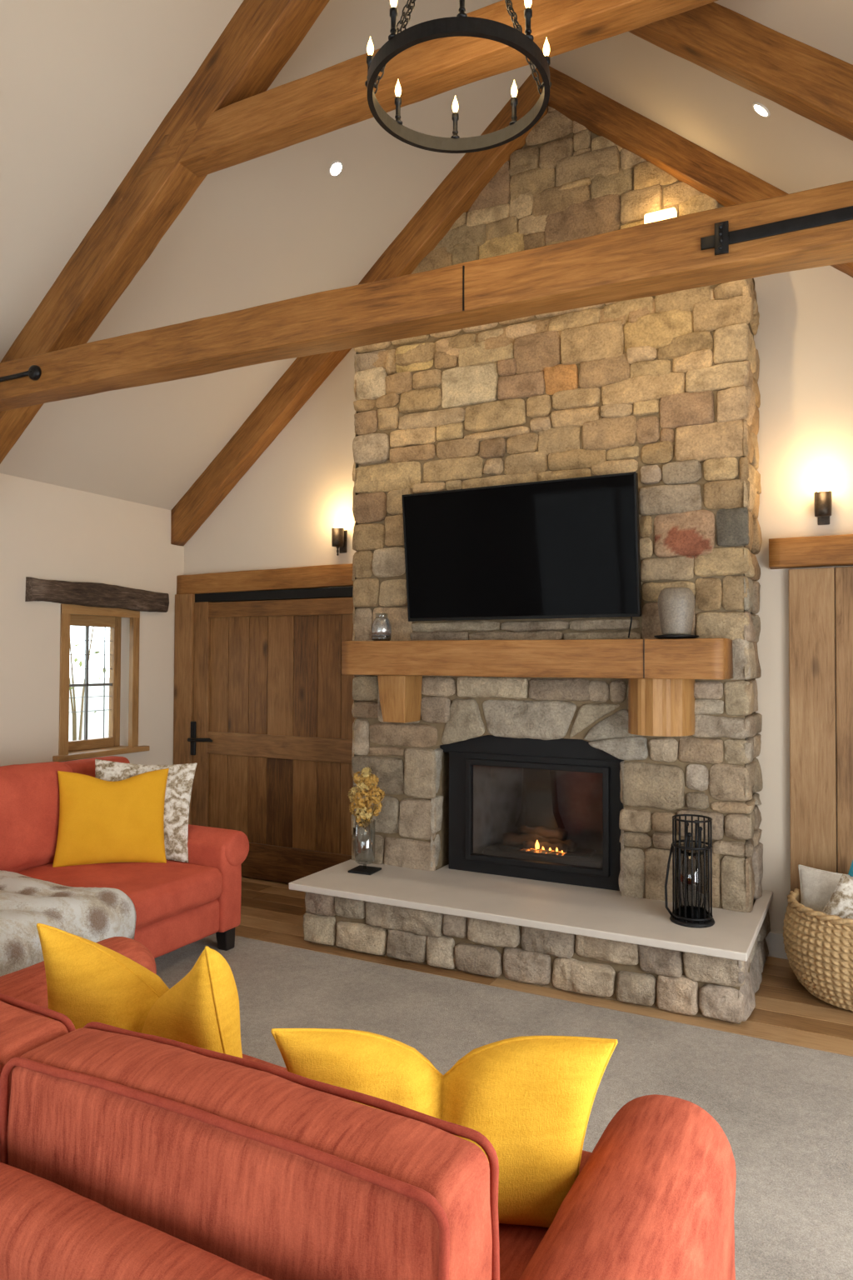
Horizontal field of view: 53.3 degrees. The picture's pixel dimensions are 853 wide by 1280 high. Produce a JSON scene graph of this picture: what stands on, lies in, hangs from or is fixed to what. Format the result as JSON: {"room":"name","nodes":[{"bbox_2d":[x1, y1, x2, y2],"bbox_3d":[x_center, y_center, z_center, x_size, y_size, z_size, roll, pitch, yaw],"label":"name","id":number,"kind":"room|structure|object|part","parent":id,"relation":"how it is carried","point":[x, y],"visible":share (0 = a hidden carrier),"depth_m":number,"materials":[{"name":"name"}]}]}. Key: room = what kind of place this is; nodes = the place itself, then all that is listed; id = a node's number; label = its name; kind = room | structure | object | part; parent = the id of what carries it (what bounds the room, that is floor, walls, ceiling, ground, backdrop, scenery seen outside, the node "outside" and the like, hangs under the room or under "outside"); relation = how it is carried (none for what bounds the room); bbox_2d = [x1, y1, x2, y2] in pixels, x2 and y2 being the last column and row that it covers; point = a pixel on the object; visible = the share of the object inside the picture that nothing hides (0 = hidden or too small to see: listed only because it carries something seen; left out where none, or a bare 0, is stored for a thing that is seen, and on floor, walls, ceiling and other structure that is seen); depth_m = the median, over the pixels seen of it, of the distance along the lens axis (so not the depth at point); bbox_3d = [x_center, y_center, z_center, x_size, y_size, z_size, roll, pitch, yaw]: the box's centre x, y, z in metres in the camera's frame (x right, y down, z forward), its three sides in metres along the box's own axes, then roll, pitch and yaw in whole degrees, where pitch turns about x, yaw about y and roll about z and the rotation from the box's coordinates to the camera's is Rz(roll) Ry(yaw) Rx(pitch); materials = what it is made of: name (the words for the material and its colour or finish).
{"room":"living room","nodes":[
{"label":"living room","id":0,"kind":"room"},
{"bbox_2d":[0,473,184,766],"bbox_3d":[-3.570,0.276,3.718,0.260,2.795,7.000,0,-2,28],"label":"wall","id":1,"kind":"structure","parent":0,"point":[48,532],"depth_m":5.66,"materials":[{"name":"paint"}]},
{"bbox_2d":[25,576,169,612],"bbox_3d":[-2.276,-0.304,5.921,0.155,0.174,1.178,0,-2,28],"label":"lintel","id":2,"kind":"object","parent":1,"relation":"attached to","point":[88,594],"visible":0.93,"depth_m":5.80,"materials":[{"name":"brown wood"}]},
{"bbox_2d":[52,603,149,761],"bbox_3d":[-2.332,0.288,5.972,0.250,1.040,0.800,0,-2,28],"label":"window","id":3,"kind":"structure","parent":1,"relation":"in","point":[71,614],"depth_m":6.05,"materials":[{"name":"brown wood"}]},
{"bbox_3d":[-2.401,0.287,6.002,0.050,0.968,0.570,0,-2,28],"label":"sash","id":4,"kind":"part","parent":3,"relation":"part of","materials":[{"name":"brown wood"}]},
{"bbox_3d":[-2.334,0.789,5.960,0.250,0.037,0.800,0,-2,28],"label":"sill","id":5,"kind":"part","parent":3,"relation":"part of","materials":[{"name":"brown wood"}]},
{"bbox_2d":[0,0,852,509],"bbox_3d":[-0.786,-2.311,2.332,6.597,2.941,7.000,0,-2,28],"label":"ceiling","id":6,"kind":"structure","parent":0,"point":[86,85],"depth_m":4.56,"materials":[{"name":"paint"}]},
{"bbox_2d":[0,0,329,464],"bbox_3d":[-1.452,-2.155,4.294,3.002,2.857,0.180,0,-2,28],"label":"rafter","id":7,"kind":"object","parent":6,"relation":"attached to","point":[261,37],"visible":0.85,"depth_m":4.20,"materials":[{"name":"brown wood"}]},
{"bbox_2d":[135,0,718,178],"bbox_3d":[-0.084,-2.384,3.569,2.981,0.195,0.146,0,-2,28],"label":"beam","id":8,"kind":"structure","parent":7,"relation":"attached to","point":[334,97],"depth_m":3.56,"materials":[{"name":"brown wood"}]},
{"bbox_2d":[328,160,343,177],"bbox_3d":[-0.527,-2.737,4.934,0.079,0.068,0.096,0,-2,28],"label":"recessed light","id":9,"kind":"object","parent":6,"relation":"in","point":[336,167],"visible":1,"depth_m":4.93,"materials":[{"name":"white"}]},
{"bbox_2d":[170,67,548,545],"bbox_3d":[-0.599,-2.143,5.930,3.000,2.798,0.144,0,-2,28],"label":"rafter","id":10,"kind":"object","parent":6,"relation":"attached to","point":[457,192],"visible":0.79,"depth_m":5.94,"materials":[{"name":"brown wood"}]},
{"bbox_2d":[0,180,852,411],"bbox_3d":[-0.169,-1.346,3.499,5.578,0.214,0.170,0,-2,25],"label":"tie beam","id":11,"kind":"structure","parent":6,"relation":"attached to","point":[662,257],"depth_m":3.29,"materials":[{"name":"brown wood"}]},
{"bbox_2d":[0,365,41,381],"bbox_3d":[-2.285,-1.331,4.384,0.794,0.076,0.035,0,-1,25],"label":"rod","id":12,"kind":"object","parent":11,"relation":"attached to","point":[34,372],"visible":1,"depth_m":4.23,"materials":[{"name":"black metal"}]},
{"bbox_3d":[-2.302,-1.329,4.391,0.756,0.026,0.032,0,-1,24],"label":"rod","id":13,"kind":"part","parent":12,"relation":"part of","materials":[{"name":"black metal"}]},
{"bbox_2d":[700,205,852,255],"bbox_3d":[1.480,-1.352,2.618,1.220,0.106,0.024,0,-2,25],"label":"strap","id":14,"kind":"object","parent":11,"relation":"attached to","point":[722,238],"visible":1,"depth_m":2.79,"materials":[{"name":"black metal"}]},
{"bbox_3d":[0.991,-1.349,2.851,0.044,0.106,0.013,0,-2,25],"label":"plate","id":15,"kind":"part","parent":14,"relation":"part of","materials":[{"name":"black metal"}]},
{"bbox_2d":[365,0,551,153],"bbox_3d":[0.107,-2.475,2.818,0.600,1.384,0.600,0,-2,28],"label":"chandelier","id":16,"kind":"object","parent":6,"relation":"hanging from","point":[462,25],"visible":1,"depth_m":2.71,"materials":[{"name":"black metal"}]},
{"bbox_3d":[-0.186,-1.961,2.805,0.023,0.068,0.022,0,-2,28],"label":"candle bulb","id":17,"kind":"part","parent":16,"relation":"part of","materials":[{"name":"white glass"}]},
{"bbox_3d":[-0.037,-2.183,2.836,0.306,0.713,0.022,0,-1,10],"label":"chain","id":18,"kind":"part","parent":16,"relation":"part of","materials":[{"name":"black metal"}]},
{"bbox_3d":[-0.100,-1.965,2.600,0.023,0.068,0.022,0,-2,28],"label":"candle bulb","id":19,"kind":"part","parent":16,"relation":"part of","materials":[{"name":"white glass"}]},
{"bbox_3d":[-0.101,-1.955,3.011,0.023,0.068,0.022,0,-2,28],"label":"candle bulb","id":20,"kind":"part","parent":16,"relation":"part of","materials":[{"name":"white glass"}]},
{"bbox_3d":[0.017,-2.186,2.696,0.022,0.713,0.306,-1,-2,38],"label":"chain","id":21,"kind":"part","parent":16,"relation":"part of","materials":[{"name":"black metal"}]},
{"bbox_3d":[0.105,-1.952,3.096,0.023,0.068,0.022,0,-2,28],"label":"candle bulb","id":22,"kind":"part","parent":16,"relation":"part of","materials":[{"name":"white glass"}]},
{"bbox_3d":[0.196,-2.186,2.696,0.022,0.713,0.306,1,-2,-38],"label":"chain","id":23,"kind":"part","parent":16,"relation":"part of","materials":[{"name":"black metal"}]},
{"bbox_3d":[0.311,-1.954,3.011,0.023,0.068,0.022,0,-2,28],"label":"candle bulb","id":24,"kind":"part","parent":16,"relation":"part of","materials":[{"name":"white glass"}]},
{"bbox_3d":[0.250,-2.182,2.836,0.306,0.713,0.022,0,-1,-10],"label":"chain","id":25,"kind":"part","parent":16,"relation":"part of","materials":[{"name":"black metal"}]},
{"bbox_3d":[0.311,-1.963,2.600,0.023,0.068,0.022,0,-2,28],"label":"candle bulb","id":26,"kind":"part","parent":16,"relation":"part of","materials":[{"name":"white glass"}]},
{"bbox_3d":[0.396,-1.958,2.806,0.023,0.068,0.022,0,-2,28],"label":"candle bulb","id":27,"kind":"part","parent":16,"relation":"part of","materials":[{"name":"white glass"}]},
{"bbox_2d":[629,1,852,140],"bbox_3d":[1.427,-2.216,3.328,3.003,2.754,0.141,0,-2,28],"label":"rafter","id":28,"kind":"object","parent":6,"relation":"attached to","point":[809,82],"visible":0.78,"depth_m":3.33,"materials":[{"name":"brown wood"}]},
{"bbox_2d":[752,101,770,117],"bbox_3d":[1.546,-2.448,3.921,0.079,0.068,0.096,0,-2,28],"label":"recessed light","id":29,"kind":"object","parent":6,"relation":"in","point":[760,108],"visible":1,"depth_m":3.91,"materials":[{"name":"white"}]},
{"bbox_2d":[183,265,852,933],"bbox_3d":[0.793,-0.906,5.336,5.997,5.273,0.150,0,-2,28],"label":"wall","id":30,"kind":"structure","parent":0,"point":[284,510],"depth_m":4.66,"materials":[{"name":"paint"}]},
{"bbox_2d":[173,586,356,883],"bbox_3d":[-1.115,0.690,6.123,1.852,2.103,0.147,0,-2,28],"label":"door","id":31,"kind":"structure","parent":30,"relation":"in","point":[263,701],"depth_m":6.15,"materials":[{"name":"brown wood"}]},
{"bbox_3d":[-1.849,0.698,6.532,0.172,2.100,0.100,0,-2,28],"label":"frame","id":32,"kind":"part","parent":31,"relation":"part of","materials":[{"name":"brown wood"}]},
{"bbox_3d":[-1.775,0.746,6.454,0.055,0.257,0.021,0,-2,28],"label":"lock plate","id":33,"kind":"part","parent":31,"relation":"part of","materials":[{"name":"black metal"}]},
{"bbox_3d":[-1.692,0.750,6.378,0.245,0.037,0.067,0,-2,28],"label":"lever handle","id":34,"kind":"part","parent":31,"relation":"part of","materials":[{"name":"black metal"}]},
{"bbox_3d":[-0.974,0.768,6.073,1.516,0.165,0.042,0,-2,28],"label":"rail","id":35,"kind":"part","parent":31,"relation":"part of","materials":[{"name":"brown wood"}]},
{"bbox_3d":[-0.969,-0.232,6.096,1.516,0.115,0.042,0,-2,28],"label":"rail","id":36,"kind":"part","parent":31,"relation":"part of","materials":[{"name":"brown wood"}]},
{"bbox_3d":[-0.977,1.603,6.053,1.516,0.250,0.042,0,-2,28],"label":"rail","id":37,"kind":"part","parent":31,"relation":"part of","materials":[{"name":"brown wood"}]},
{"bbox_2d":[176,563,353,594],"bbox_3d":[-1.090,-0.440,6.194,1.858,0.168,0.108,0,-2,28],"label":"lintel","id":38,"kind":"object","parent":30,"relation":"attached to","point":[336,575],"visible":0.81,"depth_m":6.17,"materials":[{"name":"brown wood"}]},
{"bbox_2d":[331,521,347,555],"bbox_3d":[-0.609,-0.702,5.911,0.086,0.237,0.118,0,-2,28],"label":"wall sconce","id":39,"kind":"object","parent":30,"relation":"attached to","point":[339,536],"visible":1,"depth_m":5.88,"materials":[{"name":"brown metal"}]},
{"bbox_3d":[-0.616,-0.786,5.899,0.054,0.068,0.053,0,-2,28],"label":"bulb","id":40,"kind":"part","parent":39,"relation":"part of","materials":[{"name":"white glass"}]},
{"bbox_3d":[-0.595,-0.691,5.937,0.060,0.160,0.060,0,-2,28],"label":"plate","id":41,"kind":"part","parent":39,"relation":"part of","materials":[{"name":"brown metal"}]},
{"bbox_2d":[765,931,787,959],"bbox_3d":[1.893,1.653,4.601,0.135,0.130,0.016,0,-2,28],"label":"baseboard","id":42,"kind":"structure","parent":30,"relation":"attached to","point":[775,941],"depth_m":4.59,"materials":[{"name":"white"}]},
{"bbox_2d":[769,534,852,569],"bbox_3d":[2.617,-0.473,4.243,1.678,0.162,0.129,0,-2,28],"label":"lintel","id":43,"kind":"object","parent":30,"relation":"attached to","point":[832,550],"visible":1,"depth_m":4.48,"materials":[{"name":"brown wood"}]},
{"bbox_2d":[789,566,852,891],"bbox_3d":[2.448,0.658,4.307,1.115,2.086,0.040,0,-2,28],"label":"door","id":44,"kind":"structure","parent":30,"relation":"in","point":[815,652],"depth_m":4.48,"materials":[{"name":"brown wood"}]},
{"bbox_2d":[814,483,832,524],"bbox_3d":[2.101,-0.721,4.497,0.086,0.209,0.118,0,-2,28],"label":"wall sconce","id":45,"kind":"object","parent":30,"relation":"attached to","point":[823,497],"visible":1,"depth_m":4.46,"materials":[{"name":"brown metal"}]},
{"bbox_3d":[2.094,-0.792,4.485,0.054,0.068,0.053,0,-2,28],"label":"bulb","id":46,"kind":"part","parent":45,"relation":"part of","materials":[{"name":"white glass"}]},
{"bbox_3d":[2.114,-0.696,4.522,0.060,0.160,0.060,0,-2,28],"label":"plate","id":47,"kind":"part","parent":45,"relation":"part of","materials":[{"name":"brown metal"}]},
{"bbox_2d":[235,875,852,1056],"bbox_3d":[-0.802,1.665,2.237,5.995,0.030,6.698,0,-2,28],"label":"floor","id":48,"kind":"structure","parent":0,"point":[785,1012],"depth_m":4.11,"materials":[{"name":"brown wood"}]},
{"bbox_2d":[154,933,852,1279],"bbox_3d":[-0.625,1.642,2.126,5.300,0.012,4.465,0,-2,28],"label":"rug","id":49,"kind":"object","parent":48,"relation":"on","point":[784,1112],"visible":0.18,"depth_m":3.39,"materials":[{"name":"grey carpet"}]},
{"bbox_2d":[0,755,249,958],"bbox_3d":[-2.073,1.160,3.938,1.212,1.027,2.628,0,-2,28],"label":"sofa","id":50,"kind":"object","parent":49,"relation":"on","point":[177,904],"visible":0.49,"depth_m":4.43,"materials":[{"name":"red fabric"}]},
{"bbox_2d":[0,761,72,872],"bbox_3d":[-2.245,0.940,4.358,0.301,0.568,0.984,0,-2,28],"label":"cushion","id":51,"kind":"object","parent":50,"relation":"on","point":[30,801],"depth_m":4.43,"materials":[{"name":"red fabric"}]},
{"bbox_2d":[0,870,136,976],"bbox_3d":[-2.011,1.361,3.453,1.026,0.560,1.295,0,-2,28],"label":"fur throw","id":52,"kind":"object","parent":50,"relation":"on","point":[94,914],"visible":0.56,"depth_m":3.57,"materials":[{"name":"white fur"}]},
{"bbox_3d":[-2.521,1.135,4.174,0.198,0.883,2.626,0,-2,28],"label":"frame","id":53,"kind":"part","parent":50,"relation":"part of","materials":[{"name":"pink fabric"}]},
{"bbox_2d":[52,768,169,867],"bbox_3d":[-1.712,0.964,4.627,0.581,0.502,0.193,1,-1,-14],"label":"cushion","id":54,"kind":"object","parent":50,"relation":"on","point":[101,821],"visible":1,"depth_m":4.57,"materials":[{"name":"yellow fabric"}]},
{"bbox_2d":[16,860,222,929],"bbox_3d":[-1.772,1.299,4.337,1.051,0.218,1.053,0,-2,28],"label":"seat cushion","id":55,"kind":"object","parent":50,"relation":"on","point":[162,895],"depth_m":4.32,"materials":[{"name":"red fabric"}]},
{"bbox_2d":[95,759,197,862],"bbox_3d":[-1.592,0.950,4.747,0.594,0.558,0.156,0,-1,-1],"label":"cushion","id":56,"kind":"object","parent":50,"relation":"on","point":[180,777],"visible":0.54,"depth_m":4.74,"materials":[{"name":"fabric"}]},
{"bbox_3d":[-2.040,1.471,3.876,0.994,0.192,2.154,0,-2,28],"label":"seat","id":57,"kind":"part","parent":50,"relation":"part of","materials":[{"name":"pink fabric"}]},
{"bbox_3d":[-1.495,1.324,4.900,1.048,0.536,0.215,0,-2,28],"label":"arm","id":58,"kind":"part","parent":50,"relation":"part of","materials":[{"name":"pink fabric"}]},
{"bbox_3d":[-1.105,1.633,4.665,0.079,0.123,0.080,0,-2,28],"label":"leg","id":59,"kind":"part","parent":50,"relation":"part of","materials":[{"name":"black wood"}]},
{"bbox_2d":[0,936,736,1279],"bbox_3d":[-0.478,1.183,1.967,2.180,0.900,1.403,0,-2,28],"label":"sofa","id":60,"kind":"object","parent":49,"relation":"on","point":[125,1154],"visible":0.96,"depth_m":1.34,"materials":[{"name":"red fabric"}]},
{"bbox_2d":[0,1000,68,1113],"bbox_3d":[-1.091,0.978,1.809,0.793,0.489,0.222,0,-2,28],"label":"cushion","id":61,"kind":"object","parent":60,"relation":"on","point":[22,1032],"depth_m":1.67,"materials":[{"name":"red fabric"}]},
{"bbox_3d":[-1.325,1.282,2.407,0.270,0.546,1.402,0,-2,28],"label":"arm","id":62,"kind":"part","parent":60,"relation":"part of"},
{"bbox_3d":[-0.776,1.199,1.412,2.104,0.656,0.137,0,-2,28],"label":"frame","id":63,"kind":"part","parent":60,"relation":"part of","materials":[{"name":"red fabric"}]},
{"bbox_2d":[36,923,242,1058],"bbox_3d":[-0.711,0.952,2.217,0.604,0.450,0.290,0,-1,20],"label":"cushion","id":64,"kind":"object","parent":60,"relation":"on","point":[87,981],"visible":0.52,"depth_m":2.15,"materials":[{"name":"yellow fabric"}]},
{"bbox_2d":[7,1028,492,1279],"bbox_3d":[-0.334,0.967,1.409,0.916,0.493,0.224,0,-2,28],"label":"cushion","id":65,"kind":"object","parent":60,"relation":"on","point":[274,1173],"depth_m":1.30,"materials":[{"name":"red fabric"}]},
{"bbox_2d":[242,1054,287,1071],"bbox_3d":[-0.832,1.264,2.162,0.830,0.210,0.842,0,-2,28],"label":"seat cushion","id":66,"kind":"object","parent":60,"relation":"on","point":[244,1056],"depth_m":2.38,"materials":[{"name":"red fabric"}]},
{"bbox_2d":[270,1028,618,1227],"bbox_3d":[0.037,0.978,1.727,0.686,0.393,0.213,0,-1,8],"label":"cushion","id":67,"kind":"object","parent":60,"relation":"on","point":[532,1097],"visible":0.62,"depth_m":1.65,"materials":[{"name":"yellow fabric"}]},
{"bbox_2d":[499,1150,591,1279],"bbox_3d":[-0.108,1.259,1.784,0.806,0.212,0.838,0,-2,28],"label":"seat cushion","id":68,"kind":"object","parent":60,"relation":"on","point":[517,1243],"depth_m":1.63,"materials":[{"name":"fabric"}]},
{"bbox_3d":[0.309,1.258,1.420,0.281,0.560,1.161,0,-2,28],"label":"arm","id":69,"kind":"part","parent":60,"relation":"part of"},
{"bbox_2d":[288,859,773,1024],"bbox_3d":[0.557,1.538,4.681,2.423,0.352,1.113,0,-2,28],"label":"hearth","id":70,"kind":"object","parent":48,"relation":"on","point":[599,942],"visible":1,"depth_m":4.23,"materials":[{"name":"stone"}]},
{"bbox_2d":[348,825,381,874],"bbox_3d":[-0.364,1.216,5.027,0.150,0.300,0.150,0,-1,24],"label":"vase","id":71,"kind":"object","parent":70,"relation":"on","point":[362,834],"visible":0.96,"depth_m":4.99,"materials":[{"name":"clear glass"}]},
{"bbox_3d":[-0.375,1.141,5.023,0.092,0.097,0.092,0,-2,28],"label":"silver globe","id":72,"kind":"part","parent":71,"relation":"part of","materials":[{"name":"clear glass"}]},
{"bbox_2d":[347,766,384,856],"bbox_3d":[-0.361,1.019,5.040,0.186,0.536,0.233,1,-2,-25],"label":"dried flowers","id":73,"kind":"object","parent":71,"relation":"in","point":[367,782],"visible":1,"depth_m":5.01,"materials":[{"name":"yellow plant"}]},
{"bbox_3d":[-0.329,1.099,5.022,0.016,0.376,0.086,1,-2,-41],"label":"stem","id":74,"kind":"part","parent":73,"relation":"part of","materials":[{"name":"brown plant"}]},
{"bbox_2d":[665,814,714,928],"bbox_3d":[1.277,1.102,4.083,0.208,0.497,0.208,1,-2,-41],"label":"lantern","id":75,"kind":"object","parent":70,"relation":"on","point":[691,892],"visible":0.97,"depth_m":4.02,"materials":[{"name":"black metal"}]},
{"bbox_3d":[1.175,1.159,4.108,0.045,0.350,0.015,0,-1,1],"label":"handle","id":76,"kind":"part","parent":75,"relation":"part of","materials":[{"name":"black metal"}]},
{"bbox_3d":[1.190,1.096,4.095,0.007,0.478,0.008,0,-2,28],"label":"rod","id":77,"kind":"part","parent":75,"relation":"part of","materials":[{"name":"black metal"}]},
{"bbox_3d":[1.191,1.095,4.064,0.007,0.478,0.008,0,-2,28],"label":"rod","id":78,"kind":"part","parent":75,"relation":"part of","materials":[{"name":"black metal"}]},
{"bbox_3d":[1.203,1.094,4.036,0.007,0.478,0.008,0,-2,28],"label":"rod","id":79,"kind":"part","parent":75,"relation":"part of","materials":[{"name":"black metal"}]},
{"bbox_3d":[1.224,1.094,4.014,0.007,0.478,0.008,0,-2,28],"label":"rod","id":80,"kind":"part","parent":75,"relation":"part of","materials":[{"name":"black metal"}]},
{"bbox_2d":[686,822,689,847],"bbox_3d":[1.256,1.106,4.105,0.027,0.451,0.024,0,-2,28],"label":"tool","id":81,"kind":"object","parent":75,"relation":"in","point":[687,823],"visible":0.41,"depth_m":4.10,"materials":[{"name":"black metal"}]},
{"bbox_2d":[687,832,691,847],"bbox_3d":[1.253,1.125,4.056,0.027,0.411,0.024,0,-2,28],"label":"tool","id":82,"kind":"object","parent":75,"relation":"in","point":[689,834],"visible":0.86,"depth_m":4.05,"materials":[{"name":"black metal"}]},
{"bbox_3d":[1.251,1.094,4.000,0.007,0.478,0.008,0,-2,28],"label":"rod","id":83,"kind":"part","parent":75,"relation":"part of","materials":[{"name":"black metal"}]},
{"bbox_2d":[694,820,698,847],"bbox_3d":[1.287,1.095,4.056,0.027,0.471,0.024,0,-2,28],"label":"tool","id":84,"kind":"object","parent":75,"relation":"in","point":[696,824],"visible":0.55,"depth_m":4.05,"materials":[{"name":"black metal"}]},
{"bbox_3d":[1.281,1.094,3.996,0.007,0.478,0.008,0,-2,28],"label":"rod","id":85,"kind":"part","parent":75,"relation":"part of","materials":[{"name":"black metal"}]},
{"bbox_2d":[700,826,703,847],"bbox_3d":[1.319,1.116,4.095,0.027,0.431,0.024,0,-2,28],"label":"tool","id":86,"kind":"object","parent":75,"relation":"in","point":[701,827],"visible":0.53,"depth_m":4.09,"materials":[{"name":"black metal"}]},
{"bbox_3d":[1.351,1.097,4.131,0.007,0.478,0.008,0,-2,28],"label":"rod","id":87,"kind":"part","parent":75,"relation":"part of","materials":[{"name":"black metal"}]},
{"bbox_3d":[1.311,1.094,4.002,0.007,0.478,0.008,0,-2,28],"label":"rod","id":88,"kind":"part","parent":75,"relation":"part of","materials":[{"name":"black metal"}]},
{"bbox_3d":[1.337,1.094,4.019,0.007,0.478,0.008,0,-2,28],"label":"rod","id":89,"kind":"part","parent":75,"relation":"part of","materials":[{"name":"black metal"}]},
{"bbox_3d":[1.355,1.095,4.043,0.007,0.478,0.008,0,-2,28],"label":"rod","id":90,"kind":"part","parent":75,"relation":"part of","materials":[{"name":"black metal"}]},
{"bbox_2d":[350,106,763,912],"bbox_3d":[0.633,-0.909,5.038,2.506,5.243,0.526,0,-2,28],"label":"chimney breast","id":91,"kind":"object","parent":48,"relation":"on","point":[663,388],"visible":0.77,"depth_m":4.71,"materials":[{"name":"stone"}]},
{"bbox_2d":[401,471,641,638],"bbox_3d":[0.506,-0.431,4.731,1.368,0.850,0.205,0,-2,28],"label":"television","id":92,"kind":"object","parent":91,"relation":"attached to","point":[567,547],"visible":1,"depth_m":4.65,"materials":[{"name":"black"}]},
{"bbox_2d":[440,735,624,890],"bbox_3d":[0.655,0.946,5.004,1.162,0.848,0.380,0,-2,28],"label":"fireplace insert","id":93,"kind":"object","parent":91,"relation":"in","point":[527,808],"visible":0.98,"depth_m":5.01,"materials":[{"name":"black metal"}]},
{"bbox_3d":[0.619,0.995,4.833,0.860,0.595,0.045,0,-2,28],"label":"fire door","id":94,"kind":"part","parent":93,"relation":"part of","materials":[{"name":"black glass"}]},
{"bbox_2d":[483,842,602,868],"bbox_3d":[0.709,1.257,5.002,0.730,0.070,0.220,0,-2,28],"label":"fire","id":95,"kind":"object","parent":93,"relation":"on","point":[576,856],"depth_m":4.91,"materials":[{"name":"black metal"}]},
{"bbox_2d":[341,638,733,736],"bbox_3d":[0.524,0.243,4.640,2.142,0.487,0.327,0,-2,28],"label":"mantel shelf","id":96,"kind":"object","parent":91,"relation":"attached to","point":[662,674],"visible":1,"depth_m":4.36,"materials":[{"name":"brown wood"}]},
{"bbox_2d":[371,617,391,640],"bbox_3d":[-0.267,-0.075,5.026,0.120,0.165,0.120,0,-2,28],"label":"glass jar","id":97,"kind":"object","parent":96,"relation":"on","point":[381,627],"visible":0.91,"depth_m":4.98,"materials":[{"name":"clear glass"}]},
{"bbox_2d":[654,635,699,639],"bbox_3d":[1.244,-0.015,4.226,0.216,0.019,0.216,0,-2,28],"label":"dish","id":98,"kind":"object","parent":96,"relation":"on","point":[659,637],"visible":0.92,"depth_m":4.15,"materials":[{"name":"black metal"}]},
{"bbox_2d":[658,587,695,634],"bbox_3d":[1.244,-0.142,4.229,0.180,0.234,0.180,0,-2,28],"label":"ceramic pot","id":99,"kind":"object","parent":98,"relation":"on","point":[676,605],"visible":0.95,"depth_m":4.16,"materials":[{"name":"ceramic"}]},
{"bbox_2d":[644,207,677,224],"bbox_3d":[1.356,-2.424,4.921,0.200,0.110,0.085,0,-2,28],"label":"uplight","id":100,"kind":"object","parent":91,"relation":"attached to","point":[672,212],"visible":0.38,"depth_m":4.89,"materials":[{"name":"white metal"}]},
{"bbox_2d":[783,888,852,1011],"bbox_3d":[2.114,1.480,4.071,0.753,0.444,0.752,0,-1,-11],"label":"woven basket","id":101,"kind":"object","parent":48,"relation":"on","point":[819,945],"visible":0.9,"depth_m":3.91,"materials":[{"name":"wicker"}]},
{"bbox_2d":[798,865,852,911],"bbox_3d":[2.051,1.349,4.149,0.452,0.428,0.157,0,-2,28],"label":"cushion","id":102,"kind":"object","parent":101,"relation":"in","point":[817,886],"visible":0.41,"depth_m":4.21,"materials":[{"name":"beige fabric"}]},
{"bbox_2d":[822,874,852,919],"bbox_3d":[2.037,1.358,3.995,0.498,0.498,0.125,0,-1,15],"label":"cushion","id":103,"kind":"object","parent":101,"relation":"in","point":[841,903],"visible":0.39,"depth_m":4.00,"materials":[{"name":"fabric"}]},
{"bbox_2d":[848,860,852,876],"bbox_3d":[2.178,1.319,4.129,0.485,0.489,0.106,0,-1,10],"label":"cushion","id":104,"kind":"object","parent":101,"relation":"in","point":[851,872],"visible":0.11,"depth_m":4.16,"materials":[{"name":"teal fabric"}]},
{"label":"outside","id":105,"kind":"structure","parent":0,"visible":0},
{"bbox_3d":[-5.892,1.866,9.233,8.983,0.100,17.000,0,-2,28],"label":"ground","id":106,"kind":"structure","parent":105,"visible":0},
{"bbox_2d":[69,626,106,740],"bbox_3d":[-3.597,0.579,9.228,1.800,2.505,2.368,0,-2,28],"label":"shrub","id":107,"kind":"object","parent":106,"relation":"on","point":[72,704],"visible":0.15,"depth_m":8.94,"materials":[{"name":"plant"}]},
{"bbox_2d":[68,677,109,740],"bbox_3d":[-4.557,1.174,10.811,0.300,1.370,11.000,0,-2,28],"label":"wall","id":108,"kind":"structure","parent":106,"relation":"on","point":[95,724],"depth_m":10.98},
{"bbox_3d":[1.977,0.230,0.824,0.260,2.795,7.000,0,-2,28],"label":"wall","id":109,"kind":"structure","parent":0,"visible":0},
{"bbox_2d":[541,65,852,277],"bbox_3d":[2.060,-2.189,4.543,3.001,2.747,0.147,0,-2,28],"label":"rafter","id":110,"kind":"object","parent":109,"relation":"attached to","point":[712,175],"visible":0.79,"depth_m":4.87,"materials":[{"name":"brown wood"}]}
]}

